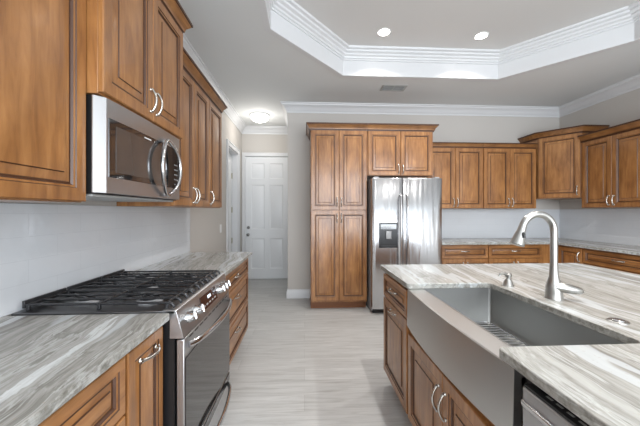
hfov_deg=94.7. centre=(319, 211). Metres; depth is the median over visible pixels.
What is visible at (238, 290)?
base cabinet
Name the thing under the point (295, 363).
floor
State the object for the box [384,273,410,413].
base cabinet
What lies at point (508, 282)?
soap dispenser
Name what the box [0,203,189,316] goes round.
backsplash
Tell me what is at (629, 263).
base cabinet
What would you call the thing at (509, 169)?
upper cabinet
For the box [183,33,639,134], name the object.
trim
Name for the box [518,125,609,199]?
upper cabinet
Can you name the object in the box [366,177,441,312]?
refrigerator
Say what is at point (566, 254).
base cabinet
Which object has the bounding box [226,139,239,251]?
trim
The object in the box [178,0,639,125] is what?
ceiling
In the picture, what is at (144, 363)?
base cabinet
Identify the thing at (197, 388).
range
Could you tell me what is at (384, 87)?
ceiling vent
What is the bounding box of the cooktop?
[11,274,213,315]
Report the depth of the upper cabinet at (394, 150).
4.07 m
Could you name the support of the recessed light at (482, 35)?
in the ceiling at (412, 23)
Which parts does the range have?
burner, burner, knob, control panel, knob, oven door, glass, handle, drawer, drawer glass, knob, knob, handle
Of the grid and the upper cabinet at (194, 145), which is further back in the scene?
the upper cabinet at (194, 145)
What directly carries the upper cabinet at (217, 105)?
attached to the wall at (205, 235)
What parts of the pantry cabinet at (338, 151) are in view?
door, door, crown moulding, door, door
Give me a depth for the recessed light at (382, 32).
3.22 m
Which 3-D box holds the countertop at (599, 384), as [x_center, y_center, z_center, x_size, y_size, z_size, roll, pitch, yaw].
[1.384,0.442,0.966,1.655,0.031,2.885,0,0,-3]
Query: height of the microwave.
0.405 m
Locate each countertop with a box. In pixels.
[0,313,168,425]
[135,252,251,275]
[380,263,639,425]
[442,238,639,255]
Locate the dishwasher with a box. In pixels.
[521,378,589,425]
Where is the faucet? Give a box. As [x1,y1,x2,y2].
[510,211,583,300]
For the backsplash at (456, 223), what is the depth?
4.72 m
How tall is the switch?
0.009 m
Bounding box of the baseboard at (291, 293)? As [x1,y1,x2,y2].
[287,287,309,297]
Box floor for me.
[222,278,411,425]
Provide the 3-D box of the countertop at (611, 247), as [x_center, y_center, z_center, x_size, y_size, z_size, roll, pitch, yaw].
[2.814,0.442,3.417,2.289,0.031,2.629,0,0,-3]
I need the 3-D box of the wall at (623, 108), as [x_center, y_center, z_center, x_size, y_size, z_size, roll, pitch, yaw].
[4.167,-0.185,0.935,0.150,3.050,7.730,0,0,-3]
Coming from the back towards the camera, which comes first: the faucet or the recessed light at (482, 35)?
the recessed light at (482, 35)
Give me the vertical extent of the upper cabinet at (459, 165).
0.968 m
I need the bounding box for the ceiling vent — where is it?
[380,85,407,90]
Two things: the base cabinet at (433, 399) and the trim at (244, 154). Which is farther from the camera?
the trim at (244, 154)
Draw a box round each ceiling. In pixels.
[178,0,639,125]
[294,0,635,49]
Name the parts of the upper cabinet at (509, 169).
door, crown moulding, door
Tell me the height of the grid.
0.027 m
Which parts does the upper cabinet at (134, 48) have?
door, handle, handle, door, crown moulding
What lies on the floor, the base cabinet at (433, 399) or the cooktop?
the base cabinet at (433, 399)
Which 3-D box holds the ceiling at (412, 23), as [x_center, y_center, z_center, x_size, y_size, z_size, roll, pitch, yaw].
[1.365,-1.990,1.561,3.910,0.060,4.575,0,0,-3]
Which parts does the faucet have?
spout, lever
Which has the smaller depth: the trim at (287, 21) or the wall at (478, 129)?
the trim at (287, 21)
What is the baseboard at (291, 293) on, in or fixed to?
attached to the wall
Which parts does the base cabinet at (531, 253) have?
door, drawer, door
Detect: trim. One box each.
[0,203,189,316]
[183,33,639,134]
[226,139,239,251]
[242,152,287,251]
[257,0,639,81]
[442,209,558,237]
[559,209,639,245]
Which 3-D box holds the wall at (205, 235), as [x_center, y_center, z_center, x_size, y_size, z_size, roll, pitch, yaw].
[-1.374,-0.185,1.370,0.140,3.050,9.180,0,0,-3]
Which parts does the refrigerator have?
freezer door, dispenser panel, handle, handle, fridge door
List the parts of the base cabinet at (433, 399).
door, handle, handle, door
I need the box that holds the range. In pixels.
[11,269,231,425]
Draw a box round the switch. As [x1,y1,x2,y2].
[606,317,630,324]
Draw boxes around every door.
[229,153,231,251]
[245,157,287,278]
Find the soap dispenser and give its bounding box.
[498,272,513,286]
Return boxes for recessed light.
[377,28,390,36]
[473,31,488,39]
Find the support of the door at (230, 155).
in the wall at (205, 235)
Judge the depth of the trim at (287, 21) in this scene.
3.37 m
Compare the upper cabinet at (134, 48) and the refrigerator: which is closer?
the upper cabinet at (134, 48)
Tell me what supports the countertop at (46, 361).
on the base cabinet at (101, 402)
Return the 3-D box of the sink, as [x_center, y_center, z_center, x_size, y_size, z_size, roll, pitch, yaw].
[0.781,0.567,1.322,0.542,0.216,0.894,0,0,-3]
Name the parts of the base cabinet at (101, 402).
drawer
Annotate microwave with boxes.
[86,95,182,201]
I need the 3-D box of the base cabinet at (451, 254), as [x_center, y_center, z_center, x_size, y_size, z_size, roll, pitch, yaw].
[1.979,0.899,4.363,0.690,0.882,0.652,0,0,-3]
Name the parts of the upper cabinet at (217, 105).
door, crown moulding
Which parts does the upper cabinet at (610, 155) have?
door, crown moulding, door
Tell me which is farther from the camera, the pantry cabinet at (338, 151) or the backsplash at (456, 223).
the backsplash at (456, 223)
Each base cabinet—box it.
[38,356,124,425]
[123,326,162,425]
[225,258,247,363]
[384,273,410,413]
[408,333,522,425]
[442,245,487,263]
[488,244,549,263]
[558,245,583,263]
[583,248,639,274]
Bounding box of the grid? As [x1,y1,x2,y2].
[474,321,529,346]
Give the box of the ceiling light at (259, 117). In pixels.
[250,112,268,122]
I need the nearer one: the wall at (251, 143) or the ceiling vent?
the ceiling vent
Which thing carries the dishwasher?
on the floor
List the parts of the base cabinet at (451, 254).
door, drawer, door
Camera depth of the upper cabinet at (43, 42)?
0.97 m
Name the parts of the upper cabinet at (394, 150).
door, crown moulding, door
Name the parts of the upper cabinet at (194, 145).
door, handle, handle, crown moulding, door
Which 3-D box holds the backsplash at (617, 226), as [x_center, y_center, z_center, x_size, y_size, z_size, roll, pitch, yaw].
[3.953,0.196,3.477,0.010,0.460,2.630,0,0,-3]
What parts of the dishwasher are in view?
handle, door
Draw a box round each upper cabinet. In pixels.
[0,0,85,202]
[86,0,192,139]
[117,47,213,207]
[207,89,227,207]
[367,123,438,179]
[427,142,484,208]
[481,143,537,208]
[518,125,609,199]
[577,119,639,207]
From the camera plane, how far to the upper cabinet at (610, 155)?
3.61 m
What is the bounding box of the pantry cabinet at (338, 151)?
[306,122,367,307]
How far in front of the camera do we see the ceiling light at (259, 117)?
4.97 m
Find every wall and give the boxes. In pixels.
[6,111,241,315]
[242,134,287,152]
[288,113,558,288]
[559,88,639,208]
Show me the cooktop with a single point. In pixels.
(186, 302)
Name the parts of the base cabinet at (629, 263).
drawer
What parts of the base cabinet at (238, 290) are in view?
drawer, drawer, drawer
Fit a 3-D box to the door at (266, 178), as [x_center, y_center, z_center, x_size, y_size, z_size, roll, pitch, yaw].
[-1.047,0.123,5.829,0.850,2.417,0.113,0,0,-3]
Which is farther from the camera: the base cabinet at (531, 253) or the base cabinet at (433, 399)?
the base cabinet at (531, 253)
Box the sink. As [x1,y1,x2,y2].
[407,288,624,425]
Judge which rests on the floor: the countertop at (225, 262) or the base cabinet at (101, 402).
the base cabinet at (101, 402)
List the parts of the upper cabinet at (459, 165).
door, crown moulding, door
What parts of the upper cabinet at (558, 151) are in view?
door, crown moulding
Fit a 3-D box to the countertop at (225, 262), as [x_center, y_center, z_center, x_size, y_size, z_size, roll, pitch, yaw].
[-1.027,0.442,2.566,0.676,0.031,1.097,0,0,-3]

